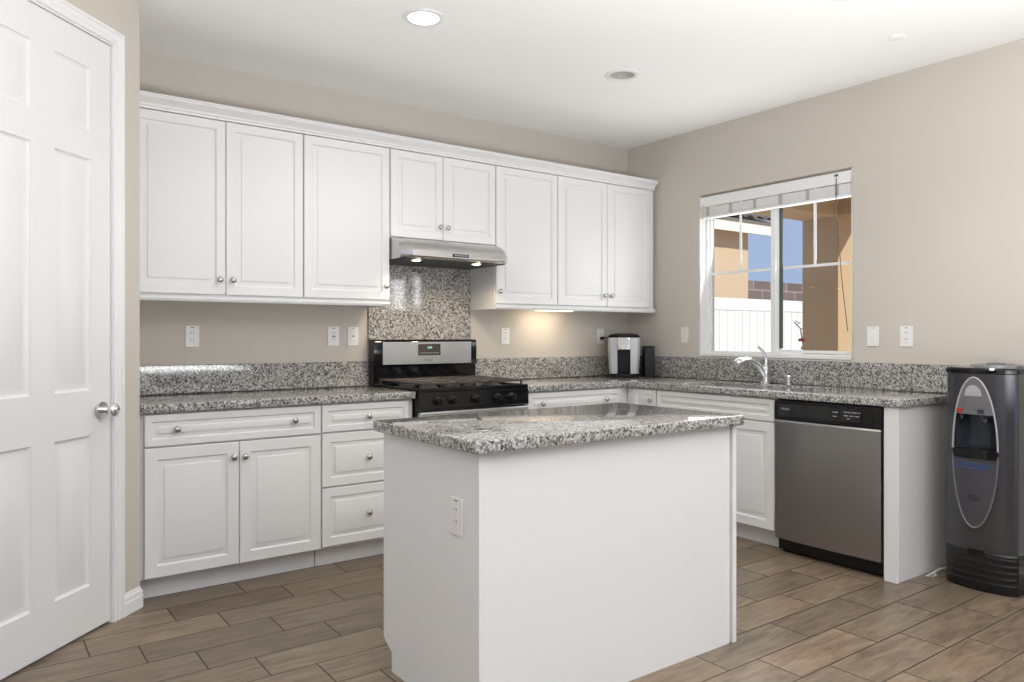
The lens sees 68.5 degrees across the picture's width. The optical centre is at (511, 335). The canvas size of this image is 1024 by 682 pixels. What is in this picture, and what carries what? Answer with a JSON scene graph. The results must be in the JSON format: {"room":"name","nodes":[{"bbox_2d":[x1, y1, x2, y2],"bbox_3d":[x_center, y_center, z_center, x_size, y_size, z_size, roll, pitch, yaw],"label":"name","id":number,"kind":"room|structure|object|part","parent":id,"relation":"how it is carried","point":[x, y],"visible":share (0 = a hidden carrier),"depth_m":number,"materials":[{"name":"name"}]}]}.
{"room":"kitchen","nodes":[
{"label":"kitchen","id":0,"kind":"room"},
{"bbox_2d":[65,0,139,592],"bbox_3d":[-1.857,-0.141,2.477,0.110,2.709,1.805,0,0,9],"label":"wall","id":1,"kind":"structure","parent":0,"point":[123,16],"depth_m":3.31,"materials":[{"name":"beige paint"}]},
{"bbox_2d":[0,0,119,679],"bbox_3d":[-1.765,-0.014,2.812,0.187,2.454,0.786,0,0,9],"label":"door","id":2,"kind":"structure","parent":1,"relation":"in","point":[58,409],"depth_m":2.85,"materials":[{"name":"white paint"}]},
{"bbox_3d":[-1.658,0.308,3.106,0.066,0.058,0.058,0,0,9],"label":"knob","id":3,"kind":"part","parent":2,"relation":"part of","materials":[{"name":"silver metal"}]},
{"bbox_2d":[35,0,124,621],"bbox_3d":[-1.741,-0.039,2.808,0.017,2.504,0.878,0,0,9],"label":"trim","id":4,"kind":"structure","parent":1,"relation":"attached to","point":[63,8],"depth_m":3.20,"materials":[{"name":"white paint"}]},
{"bbox_2d":[125,586,142,616],"bbox_3d":[-1.826,1.166,2.473,0.076,0.094,1.816,0,0,9],"label":"baseboard","id":5,"kind":"structure","parent":1,"relation":"attached to","point":[133,598],"depth_m":3.30,"materials":[{"name":"white paint"}]},
{"bbox_2d":[140,50,626,385],"bbox_3d":[-0.602,-0.141,5.024,3.676,2.709,0.150,0,0,-36],"label":"wall","id":6,"kind":"structure","parent":0,"point":[229,332],"depth_m":4.54,"materials":[{"name":"beige paint"}]},
{"bbox_2d":[185,326,198,346],"bbox_3d":[-1.740,0.006,4.095,0.071,0.116,0.008,0,0,-36],"label":"wall outlet","id":7,"kind":"object","parent":6,"relation":"attached to","point":[191,332],"visible":1,"depth_m":4.09,"materials":[{"name":"white plastic"}]},
{"bbox_2d":[140,108,302,298],"bbox_3d":[-1.583,-0.665,3.996,0.870,0.933,0.352,0,0,-36],"label":"upper cabinet","id":8,"kind":"object","parent":6,"relation":"attached to","point":[221,202],"visible":0.94,"depth_m":3.87,"materials":[{"name":"white wood"}]},
{"bbox_3d":[-1.665,-0.657,3.765,0.446,0.896,0.019,0,0,-36],"label":"door","id":9,"kind":"part","parent":8,"relation":"part of","materials":[{"name":"white wood"}]},
{"bbox_3d":[-1.496,-0.287,3.859,0.032,0.032,0.030,0,0,-36],"label":"knob","id":10,"kind":"part","parent":8,"relation":"part of","materials":[{"name":"silver metal"}]},
{"bbox_3d":[-1.443,-0.287,3.898,0.032,0.032,0.030,0,0,-36],"label":"knob","id":11,"kind":"part","parent":8,"relation":"part of","materials":[{"name":"silver metal"}]},
{"bbox_3d":[-1.318,-0.657,4.019,0.408,0.896,0.019,0,0,-36],"label":"door","id":12,"kind":"part","parent":8,"relation":"part of","materials":[{"name":"white wood"}]},
{"bbox_2d":[140,294,389,307],"bbox_3d":[-1.379,-0.186,4.162,1.396,0.026,0.323,0,0,-36],"label":"rail","id":13,"kind":"object","parent":8,"relation":"attached to","point":[366,304],"visible":0.81,"depth_m":4.00,"materials":[{"name":"white wood"}]},
{"bbox_2d":[140,361,367,394],"bbox_3d":[-1.467,0.236,4.287,1.404,0.152,0.019,0,0,-36],"label":"backsplash","id":14,"kind":"structure","parent":6,"relation":"attached to","point":[161,379],"depth_m":4.26,"materials":[{"name":"stone"}]},
{"bbox_2d":[328,327,338,345],"bbox_3d":[-1.084,0.006,4.573,0.071,0.116,0.008,0,0,-36],"label":"wall outlet","id":15,"kind":"object","parent":6,"relation":"attached to","point":[333,332],"visible":1,"depth_m":4.57,"materials":[{"name":"white plastic"}]},
{"bbox_2d":[302,134,388,301],"bbox_3d":[-1.018,-0.665,4.408,0.525,0.933,0.352,0,0,-36],"label":"upper cabinet","id":16,"kind":"object","parent":6,"relation":"attached to","point":[346,184],"visible":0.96,"depth_m":4.28,"materials":[{"name":"white wood"}]},
{"bbox_2d":[348,327,357,345],"bbox_3d":[-0.981,0.006,4.648,0.071,0.116,0.008,0,0,-36],"label":"wall outlet","id":17,"kind":"object","parent":6,"relation":"attached to","point":[352,331],"visible":1,"depth_m":4.64,"materials":[{"name":"white plastic"}]},
{"bbox_2d":[368,265,470,384],"bbox_3d":[-0.592,-0.087,4.925,0.760,0.799,0.020,0,0,-36],"label":"backsplash","id":18,"kind":"structure","parent":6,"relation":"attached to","point":[427,303],"depth_m":4.93,"materials":[{"name":"stone"}]},
{"bbox_2d":[389,148,494,245],"bbox_3d":[-0.498,-0.854,4.788,0.760,0.555,0.352,0,0,-36],"label":"upper cabinet","id":19,"kind":"object","parent":6,"relation":"attached to","point":[432,198],"visible":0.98,"depth_m":4.64,"materials":[{"name":"white wood"}]},
{"bbox_3d":[-0.577,-0.846,4.560,0.357,0.518,0.019,0,0,-36],"label":"door","id":20,"kind":"part","parent":19,"relation":"part of","materials":[{"name":"white wood"}]},
{"bbox_2d":[389,238,506,269],"bbox_3d":[-0.447,-0.506,4.718,0.757,0.139,0.482,0,0,-36],"label":"range hood","id":21,"kind":"object","parent":19,"relation":"attached to","point":[402,251],"visible":0.99,"depth_m":4.54,"materials":[{"name":"silver metal"}]},
{"bbox_3d":[-0.461,-0.449,4.737,0.717,0.005,0.420,0,0,-36],"label":"filter panel","id":22,"kind":"part","parent":21,"relation":"part of","materials":[{"name":"grey metal"}]},
{"bbox_3d":[-0.271,-0.846,4.783,0.392,0.518,0.019,0,0,-36],"label":"door","id":23,"kind":"part","parent":19,"relation":"part of","materials":[{"name":"white wood"}]},
{"bbox_2d":[501,328,508,343],"bbox_3d":[-0.047,0.006,5.330,0.071,0.116,0.008,0,0,-36],"label":"wall outlet","id":24,"kind":"object","parent":6,"relation":"attached to","point":[504,331],"visible":1,"depth_m":5.33,"materials":[{"name":"white plastic"}]},
{"bbox_2d":[471,166,556,306],"bbox_3d":[0.020,-0.665,5.166,0.520,0.933,0.352,0,0,-36],"label":"upper cabinet","id":25,"kind":"object","parent":6,"relation":"attached to","point":[525,201],"visible":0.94,"depth_m":5.04,"materials":[{"name":"white wood"}]},
{"bbox_2d":[475,356,608,378],"bbox_3d":[0.316,0.236,5.588,1.487,0.152,0.019,0,0,-36],"label":"backsplash","id":26,"kind":"structure","parent":6,"relation":"attached to","point":[575,366],"depth_m":5.51,"materials":[{"name":"stone"}]},
{"bbox_2d":[597,329,603,343],"bbox_3d":[0.689,0.006,5.868,0.071,0.116,0.008,0,0,-36],"label":"wall outlet","id":27,"kind":"object","parent":6,"relation":"attached to","point":[600,332],"visible":1,"depth_m":5.86,"materials":[{"name":"white plastic"}]},
{"bbox_2d":[556,176,652,308],"bbox_3d":[0.621,-0.665,5.605,0.967,0.933,0.352,0,0,-36],"label":"upper cabinet","id":28,"kind":"object","parent":6,"relation":"attached to","point":[605,231],"visible":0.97,"depth_m":5.46,"materials":[{"name":"white wood"}]},
{"bbox_2d":[140,90,658,190],"bbox_3d":[-0.372,-1.142,4.680,3.634,0.066,0.069,0,0,-36],"label":"crown molding","id":29,"kind":"structure","parent":28,"relation":"attached to","point":[148,100],"depth_m":4.34,"materials":[{"name":"white wood"}]},
{"bbox_2d":[535,310,572,311],"bbox_3d":[0.300,-0.185,5.379,0.340,0.026,0.070,0,0,-36],"label":"light","id":30,"kind":"object","parent":28,"relation":"attached to","point":[535,310],"visible":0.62,"depth_m":5.34,"materials":[{"name":"white plastic"}]},
{"bbox_2d":[471,305,654,312],"bbox_3d":[0.403,-0.186,5.462,1.489,0.026,0.323,0,0,-36],"label":"rail","id":31,"kind":"object","parent":28,"relation":"attached to","point":[485,306],"visible":1,"depth_m":5.22,"materials":[{"name":"white wood"}]},
{"bbox_3d":[0.500,-0.657,5.346,0.461,0.896,0.019,0,0,-36],"label":"door","id":32,"kind":"part","parent":28,"relation":"part of","materials":[{"name":"white wood"}]},
{"bbox_3d":[0.868,-0.657,5.615,0.442,0.896,0.019,0,0,-36],"label":"door","id":33,"kind":"part","parent":28,"relation":"part of","materials":[{"name":"white wood"}]},
{"bbox_2d":[0,536,1023,681],"bbox_3d":[0.276,1.273,0.960,7.350,0.120,7.750,0,0,-36],"label":"floor","id":34,"kind":"structure","parent":0,"point":[800,618],"depth_m":3.03,"materials":[{"name":"brown wood"}]},
{"bbox_2d":[140,404,320,598],"bbox_3d":[-1.500,0.783,3.865,0.848,0.860,0.658,0,0,-36],"label":"base cabinet","id":35,"kind":"object","parent":34,"relation":"on","point":[227,495],"visible":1,"depth_m":3.60,"materials":[{"name":"white wood"}]},
{"bbox_3d":[-1.535,0.431,3.450,0.032,0.032,0.030,0,0,-36],"label":"knob","id":36,"kind":"part","parent":35,"relation":"part of","materials":[{"name":"silver metal"}]},
{"bbox_3d":[-1.490,0.807,3.514,0.416,0.588,0.019,0,0,-36],"label":"door","id":37,"kind":"part","parent":35,"relation":"part of","materials":[{"name":"white wood"}]},
{"bbox_3d":[-1.323,0.433,3.635,0.828,0.145,0.019,0,0,-36],"label":"drawer","id":38,"kind":"part","parent":35,"relation":"part of","materials":[{"name":"white wood"}]},
{"bbox_3d":[-1.330,0.584,3.600,0.032,0.032,0.030,0,0,-36],"label":"knob","id":39,"kind":"part","parent":35,"relation":"part of","materials":[{"name":"silver metal"}]},
{"bbox_3d":[-1.287,0.585,3.632,0.032,0.032,0.030,0,0,-36],"label":"knob","id":40,"kind":"part","parent":35,"relation":"part of","materials":[{"name":"silver metal"}]},
{"bbox_2d":[140,386,415,413],"bbox_3d":[-1.286,0.332,4.030,1.392,0.039,0.648,0,0,-36],"label":"countertop","id":41,"kind":"structure","parent":35,"relation":"on","point":[181,402],"depth_m":3.85,"materials":[{"name":"stone"}]},
{"bbox_3d":[-1.154,0.807,3.759,0.408,0.588,0.019,0,0,-36],"label":"door","id":42,"kind":"part","parent":35,"relation":"part of","materials":[{"name":"white wood"}]},
{"bbox_3d":[-1.088,0.427,3.777,0.032,0.032,0.030,0,0,-36],"label":"knob","id":43,"kind":"part","parent":35,"relation":"part of","materials":[{"name":"silver metal"}]},
{"bbox_2d":[314,399,411,565],"bbox_3d":[-0.940,0.783,4.274,0.536,0.860,0.658,0,0,-36],"label":"base cabinet","id":44,"kind":"object","parent":34,"relation":"on","point":[352,453],"visible":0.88,"depth_m":3.99,"materials":[{"name":"white wood"}]},
{"bbox_3d":[-0.779,0.944,4.032,0.501,0.302,0.019,0,0,-36],"label":"drawer","id":45,"kind":"part","parent":44,"relation":"part of","materials":[{"name":"white wood"}]},
{"bbox_3d":[-0.779,0.648,4.032,0.501,0.275,0.019,0,0,-36],"label":"drawer","id":46,"kind":"part","parent":44,"relation":"part of","materials":[{"name":"white wood"}]},
{"bbox_3d":[-0.779,0.431,4.032,0.501,0.142,0.019,0,0,-36],"label":"drawer","id":47,"kind":"part","parent":44,"relation":"part of","materials":[{"name":"white wood"}]},
{"bbox_2d":[369,339,528,417],"bbox_3d":[-0.380,0.620,4.621,0.756,1.186,0.714,0,0,-36],"label":"gas range","id":48,"kind":"object","parent":34,"relation":"on","point":[443,379],"visible":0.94,"depth_m":4.64,"materials":[{"name":"black metal"}]},
{"bbox_3d":[-0.537,0.112,4.848,0.650,0.142,0.003,0,0,-36],"label":"backguard plate","id":49,"kind":"part","parent":48,"relation":"part of","materials":[{"name":"silver metal"}]},
{"bbox_3d":[-0.531,0.092,4.848,0.163,0.073,0.002,0,0,-36],"label":"clock panel","id":50,"kind":"part","parent":48,"relation":"part of","materials":[{"name":"grey plastic"}]},
{"bbox_3d":[-0.404,0.368,4.207,0.052,0.052,0.042,0,0,-36],"label":"burner knob","id":51,"kind":"part","parent":48,"relation":"part of","materials":[{"name":"black plastic"}]},
{"bbox_2d":[373,382,527,392],"bbox_3d":[-0.378,0.307,4.618,0.756,0.020,0.581,0,0,-36],"label":"cooktop","id":52,"kind":"object","parent":48,"relation":"in","point":[465,387],"depth_m":4.44,"materials":[{"name":"black metal"}]},
{"bbox_3d":[-0.326,0.368,4.263,0.052,0.052,0.042,0,0,-36],"label":"burner knob","id":53,"kind":"part","parent":48,"relation":"part of","materials":[{"name":"black plastic"}]},
{"bbox_3d":[-0.213,0.714,4.393,0.748,0.569,0.036,0,0,-36],"label":"oven door","id":54,"kind":"part","parent":48,"relation":"part of","materials":[{"name":"silver metal"}]},
{"bbox_3d":[-0.213,0.369,4.392,0.756,0.105,0.039,0,0,-36],"label":"control panel","id":55,"kind":"part","parent":48,"relation":"part of","materials":[{"name":"black metal"}]},
{"bbox_3d":[-0.200,0.368,4.355,0.052,0.052,0.042,0,0,-36],"label":"burner knob","id":56,"kind":"part","parent":48,"relation":"part of","materials":[{"name":"black plastic"}]},
{"bbox_3d":[-0.077,0.368,4.446,0.052,0.052,0.042,0,0,-36],"label":"burner knob","id":57,"kind":"part","parent":48,"relation":"part of","materials":[{"name":"black plastic"}]},
{"bbox_3d":[0.006,0.368,4.506,0.052,0.052,0.042,0,0,-36],"label":"burner knob","id":58,"kind":"part","parent":48,"relation":"part of","materials":[{"name":"black plastic"}]},
{"bbox_2d":[384,426,735,681],"bbox_3d":[0.201,0.783,2.884,1.224,0.860,0.662,0,0,-36],"label":"kitchen island","id":59,"kind":"object","parent":34,"relation":"on","point":[614,560],"visible":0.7,"depth_m":2.55,"materials":[{"name":"white wood"}]},
{"bbox_3d":[-0.280,0.783,2.520,0.019,0.860,0.625,0,0,-36],"label":"panel","id":60,"kind":"part","parent":59,"relation":"part of","materials":[{"name":"white wood"}]},
{"bbox_2d":[450,496,462,536],"bbox_3d":[-0.174,0.565,2.350,0.008,0.116,0.071,0,0,-36],"label":"wall outlet","id":61,"kind":"object","parent":59,"relation":"attached to","point":[456,504],"visible":1,"depth_m":2.34,"materials":[{"name":"white plastic"}]},
{"bbox_2d":[373,403,743,454],"bbox_3d":[0.200,0.332,2.861,1.260,0.039,0.695,0,0,-36],"label":"island countertop","id":62,"kind":"structure","parent":59,"relation":"on","point":[512,430],"depth_m":2.67,"materials":[{"name":"stone"}]},
{"bbox_3d":[0.381,0.783,2.626,1.172,0.860,0.013,0,0,-36],"label":"panel","id":63,"kind":"part","parent":59,"relation":"part of","materials":[{"name":"white wood"}]},
{"bbox_2d":[525,387,626,408],"bbox_3d":[0.266,0.783,5.155,0.894,0.860,0.658,0,0,-36],"label":"base cabinet","id":64,"kind":"object","parent":34,"relation":"on","point":[545,399],"visible":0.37,"depth_m":4.90,"materials":[{"name":"white wood"}]},
{"bbox_2d":[510,375,946,407],"bbox_3d":[1.055,0.332,4.590,1.511,0.039,2.504,0,0,-36],"label":"countertop","id":65,"kind":"structure","parent":64,"relation":"on","point":[845,395],"depth_m":4.52,"materials":[{"name":"stone"}]},
{"bbox_2d":[600,333,639,377],"bbox_3d":[0.819,0.149,5.722,0.305,0.327,0.283,0,0,9],"label":"coffee maker","id":66,"kind":"object","parent":65,"relation":"on","point":[623,348],"visible":1,"depth_m":5.61,"materials":[{"name":"silver plastic"}]},
{"bbox_2d":[616,374,630,377],"bbox_3d":[0.837,0.300,5.629,0.110,0.026,0.087,0,0,9],"label":"drip tray","id":67,"kind":"object","parent":66,"relation":"on","point":[617,375],"depth_m":5.59,"materials":[{"name":"black plastic"}]},
{"bbox_3d":[0.852,0.002,5.726,0.241,0.033,0.265,0,0,9],"label":"lid","id":68,"kind":"part","parent":66,"relation":"part of","materials":[{"name":"black plastic"}]},
{"bbox_3d":[0.835,0.003,5.612,0.092,0.024,0.070,0,0,9],"label":"handle","id":69,"kind":"part","parent":66,"relation":"part of","materials":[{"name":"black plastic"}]},
{"bbox_2d":[642,346,654,376],"bbox_3d":[1.036,0.197,5.722,0.076,0.232,0.135,0,0,0],"label":"storage box","id":70,"kind":"object","parent":65,"relation":"on","point":[648,352],"visible":1,"depth_m":5.65,"materials":[{"name":"black plastic"}]},
{"bbox_2d":[711,384,785,389],"bbox_3d":[1.467,0.438,4.739,0.397,0.208,0.717,0,0,-36],"label":"sink","id":71,"kind":"object","parent":65,"relation":"in","point":[714,384],"visible":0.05,"depth_m":4.82,"materials":[{"name":"silver metal"}]},
{"bbox_2d":[733,346,770,383],"bbox_3d":[1.555,0.190,4.867,0.289,0.245,0.072,0,0,-25],"label":"faucet","id":72,"kind":"object","parent":65,"relation":"on","point":[764,370],"visible":1,"depth_m":4.88,"materials":[{"name":"silver metal"}]},
{"bbox_3d":[1.576,0.215,4.877,0.209,0.155,0.042,0,0,-25],"label":"spout","id":73,"kind":"part","parent":72,"relation":"part of","materials":[{"name":"silver metal"}]},
{"bbox_3d":[1.633,0.135,4.903,0.084,0.134,0.029,0,0,-25],"label":"lever","id":74,"kind":"part","parent":72,"relation":"part of","materials":[{"name":"silver metal"}]},
{"bbox_2d":[785,375,792,384],"bbox_3d":[1.758,0.282,4.782,0.048,0.061,0.048,0,0,-36],"label":"soap dispenser","id":75,"kind":"object","parent":65,"relation":"on","point":[788,377],"visible":1,"depth_m":4.77,"materials":[{"name":"silver metal"}]},
{"bbox_2d":[627,387,657,405],"bbox_3d":[1.105,0.783,5.242,0.658,0.860,0.284,0,0,-36],"label":"base cabinet","id":76,"kind":"object","parent":34,"relation":"on","point":[641,396],"visible":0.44,"depth_m":5.05,"materials":[{"name":"white wood"}]},
{"bbox_2d":[657,389,778,546],"bbox_3d":[1.454,0.783,4.764,0.658,0.860,0.898,0,0,-36],"label":"base cabinet","id":77,"kind":"object","parent":34,"relation":"on","point":[755,439],"visible":0.16,"depth_m":4.36,"materials":[{"name":"white wood"}]},
{"bbox_3d":[1.351,0.798,4.412,0.019,0.607,0.442,0,0,-36],"label":"door","id":78,"kind":"part","parent":77,"relation":"part of","materials":[{"name":"white wood"}]},
{"bbox_2d":[775,399,883,576],"bbox_3d":[1.889,0.784,4.141,0.614,0.857,0.605,0,0,-36],"label":"dishwasher","id":79,"kind":"object","parent":34,"relation":"on","point":[829,457],"visible":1,"depth_m":3.93,"materials":[{"name":"silver metal"}]},
{"bbox_3d":[1.711,1.172,4.011,0.015,0.082,0.591,0,0,-36],"label":"toe panel","id":80,"kind":"part","parent":79,"relation":"part of","materials":[{"name":"black plastic"}]},
{"bbox_2d":[884,403,946,583],"bbox_3d":[2.114,0.783,3.878,0.627,0.860,0.073,0,0,-36],"label":"end panel","id":81,"kind":"object","parent":34,"relation":"on","point":[915,437],"visible":0.81,"depth_m":3.77,"materials":[{"name":"white wood"}]},
{"bbox_2d":[925,567,945,577],"bbox_3d":[2.229,1.201,3.866,0.395,0.025,0.033,0,0,-34],"label":"cable","id":82,"kind":"object","parent":34,"relation":"on","point":[938,569],"visible":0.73,"depth_m":3.79,"materials":[{"name":"white plastic"}]},
{"bbox_2d":[946,363,1023,597],"bbox_3d":[2.361,0.674,3.688,0.396,1.078,0.324,0,0,-36],"label":"water cooler","id":83,"kind":"object","parent":34,"relation":"on","point":[985,543],"visible":1,"depth_m":3.56,"materials":[{"name":"black plastic"}]},
{"bbox_3d":[2.207,0.291,3.591,0.022,0.172,0.170,0,0,-34],"label":"brow panel","id":84,"kind":"part","parent":83,"relation":"part of","materials":[{"name":"grey plastic"}]},
{"bbox_2d":[953,448,997,460],"bbox_3d":[2.214,0.567,3.596,0.047,0.036,0.196,0,0,-36],"label":"drip tray","id":85,"kind":"object","parent":83,"relation":"on","point":[960,454],"depth_m":3.59,"materials":[{"name":"black plastic"}]},
{"bbox_3d":[2.210,0.753,3.593,0.024,0.324,0.198,0,0,-34],"label":"chin panel","id":86,"kind":"part","parent":83,"relation":"part of","materials":[{"name":"grey plastic"}]},
{"bbox_3d":[2.210,1.033,3.583,0.008,0.031,0.075,0,0,-36],"label":"latch panel","id":87,"kind":"part","parent":83,"relation":"part of","materials":[{"name":"black plastic"}]},
{"bbox_3d":[2.364,0.168,3.691,0.387,0.028,0.324,0,0,-36],"label":"lid","id":88,"kind":"part","parent":83,"relation":"part of","materials":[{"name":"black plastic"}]},
{"bbox_3d":[2.383,0.145,3.704,0.230,0.019,0.230,0,0,-36],"label":"bottle seat","id":89,"kind":"part","parent":83,"relation":"part of","materials":[{"name":"grey plastic"}]},
{"bbox_2d":[140,0,1023,148],"bbox_3d":[0.276,-1.605,0.960,7.350,0.220,7.750,0,0,-36],"label":"ceiling","id":90,"kind":"structure","parent":0,"point":[537,65],"depth_m":3.88,"materials":[{"name":"white paint"}]},
{"bbox_2d":[403,8,443,26],"bbox_3d":[-0.416,-1.562,3.540,0.200,0.146,0.200,0,0,-36],"label":"recessed light","id":91,"kind":"object","parent":90,"relation":"in","point":[422,17],"visible":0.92,"depth_m":3.54,"materials":[{"name":"white paint"}]},
{"bbox_2d":[605,69,638,80],"bbox_3d":[0.632,-1.562,4.323,0.200,0.146,0.200,0,0,-36],"label":"recessed light","id":92,"kind":"object","parent":90,"relation":"in","point":[619,74],"visible":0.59,"depth_m":4.37,"materials":[{"name":"white paint"}]},
{"bbox_2d":[888,34,906,40],"bbox_3d":[1.930,-1.492,3.771,0.084,0.006,0.084,0,0,-36],"label":"sprinkler cover","id":93,"kind":"object","parent":90,"relation":"attached to","point":[896,37],"visible":1,"depth_m":3.76,"materials":[{"name":"white paint"}]},
{"bbox_2d":[627,38,1023,365],"bbox_3d":[3.133,-0.141,3.170,0.170,2.709,7.550,0,0,-36],"label":"wall","id":94,"kind":"structure","parent":0,"point":[934,153],"depth_m":4.28,"materials":[{"name":"beige paint"}]},
{"bbox_2d":[681,327,688,342],"bbox_3d":[1.274,-0.002,5.560,0.012,0.116,0.071,0,0,-36],"label":"wall switch","id":95,"kind":"object","parent":94,"relation":"attached to","point":[684,330],"visible":1,"depth_m":5.55,"materials":[{"name":"white plastic"}]},
{"bbox_2d":[699,168,851,359],"bbox_3d":[1.748,-0.431,5.026,0.129,1.157,1.158,0,0,-36],"label":"window","id":96,"kind":"structure","parent":94,"relation":"in","point":[706,290],"depth_m":5.04,"materials":[{"name":"white plastic"}]},
{"bbox_3d":[1.609,-0.433,5.287,0.030,1.117,0.529,0,0,-36],"label":"fixed sash","id":97,"kind":"part","parent":96,"relation":"part of","materials":[{"name":"white plastic"}]},
{"bbox_2d":[699,170,850,330],"bbox_3d":[1.716,-0.511,5.003,0.073,0.973,1.146,0,0,-36],"label":"blind","id":98,"kind":"object","parent":96,"relation":"attached to","point":[838,191],"visible":0.92,"depth_m":4.92,"materials":[{"name":"white plastic"}]},
{"bbox_3d":[1.367,-0.532,5.433,0.006,0.805,0.035,0,0,-36],"label":"pull cord","id":99,"kind":"part","parent":98,"relation":"part of","materials":[{"name":"grey plastic"}]},
{"bbox_3d":[1.723,-0.849,5.008,0.052,0.015,1.138,0,0,-36],"label":"rail","id":100,"kind":"part","parent":98,"relation":"part of","materials":[{"name":"white plastic"}]},
{"bbox_3d":[1.724,0.139,5.009,0.069,0.016,1.154,0,0,-36],"label":"sill","id":101,"kind":"part","parent":96,"relation":"part of","materials":[{"name":"white plastic"}]},
{"bbox_3d":[1.942,-0.437,4.815,0.030,1.109,0.557,0,0,-36],"label":"sliding sash","id":102,"kind":"part","parent":96,"relation":"part of","materials":[{"name":"white plastic"}]},
{"bbox_2d":[639,356,960,392],"bbox_3d":[1.657,0.236,5.030,0.019,0.152,2.502,0,0,-36],"label":"backsplash","id":103,"kind":"structure","parent":94,"relation":"attached to","point":[887,376],"depth_m":4.67,"materials":[{"name":"stone"}]},
{"bbox_2d":[867,326,878,345],"bbox_3d":[2.112,0.006,4.409,0.017,0.116,0.071,0,0,-36],"label":"wall switch","id":104,"kind":"object","parent":94,"relation":"attached to","point":[872,332],"visible":1,"depth_m":4.41,"materials":[{"name":"white plastic"}]},
{"bbox_2d":[900,326,912,346],"bbox_3d":[2.230,0.006,4.254,0.008,0.116,0.071,0,0,-36],"label":"wall outlet","id":105,"kind":"object","parent":94,"relation":"attached to","point":[906,332],"visible":1,"depth_m":4.25,"materials":[{"name":"white plastic"}]},
{"label":"outside","id":106,"kind":"structure","parent":0,"visible":0},
{"bbox_3d":[26.317,1.363,30.772,69.830,0.100,110.000,0,0,-36],"label":"ground","id":107,"kind":"structure","parent":106,"visible":0},
{"bbox_2d":[714,213,770,298],"bbox_3d":[0.885,-0.874,14.089,7.505,4.375,4.400,0,0,-36],"label":"house","id":108,"kind":"structure","parent":107,"relation":"on","point":[726,229],"depth_m":14.18,"materials":[{"name":"beige paint"}]},
{"bbox_2d":[714,297,801,353],"bbox_3d":[3.659,0.338,12.003,10.636,1.850,0.060,0,0,-36],"label":"vinyl fence","id":109,"kind":"object","parent":107,"relation":"on","point":[740,324],"visible":0.12,"depth_m":12.12,"materials":[{"name":"white plastic"}]},
{"bbox_3d":[3.644,-0.492,11.993,10.600,0.190,0.060,0,0,-36],"label":"rail","id":110,"kind":"part","parent":109,"relation":"part of","materials":[{"name":"white plastic"}]},
{"bbox_2d":[748,280,801,300],"bbox_3d":[6.840,-0.127,21.692,16.000,2.880,0.300,0,0,-36],"label":"wall","id":111,"kind":"structure","parent":107,"relation":"on","point":[756,289],"depth_m":21.98,"materials":[{"name":"brown brick"}]},
{"bbox_2d":[714,182,850,354],"bbox_3d":[4.316,-0.127,4.144,2.870,2.880,7.330,0,0,-36],"label":"patio cover","id":112,"kind":"object","parent":107,"relation":"on","point":[824,326],"visible":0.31,"depth_m":7.46,"materials":[{"name":"beige paint"}]},
{"bbox_2d":[794,320,805,353],"bbox_3d":[2.745,0.546,7.157,0.166,1.374,0.079,0,0,-36],"label":"shrub","id":113,"kind":"object","parent":107,"relation":"on","point":[801,338],"visible":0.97,"depth_m":7.16,"materials":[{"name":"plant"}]}
]}

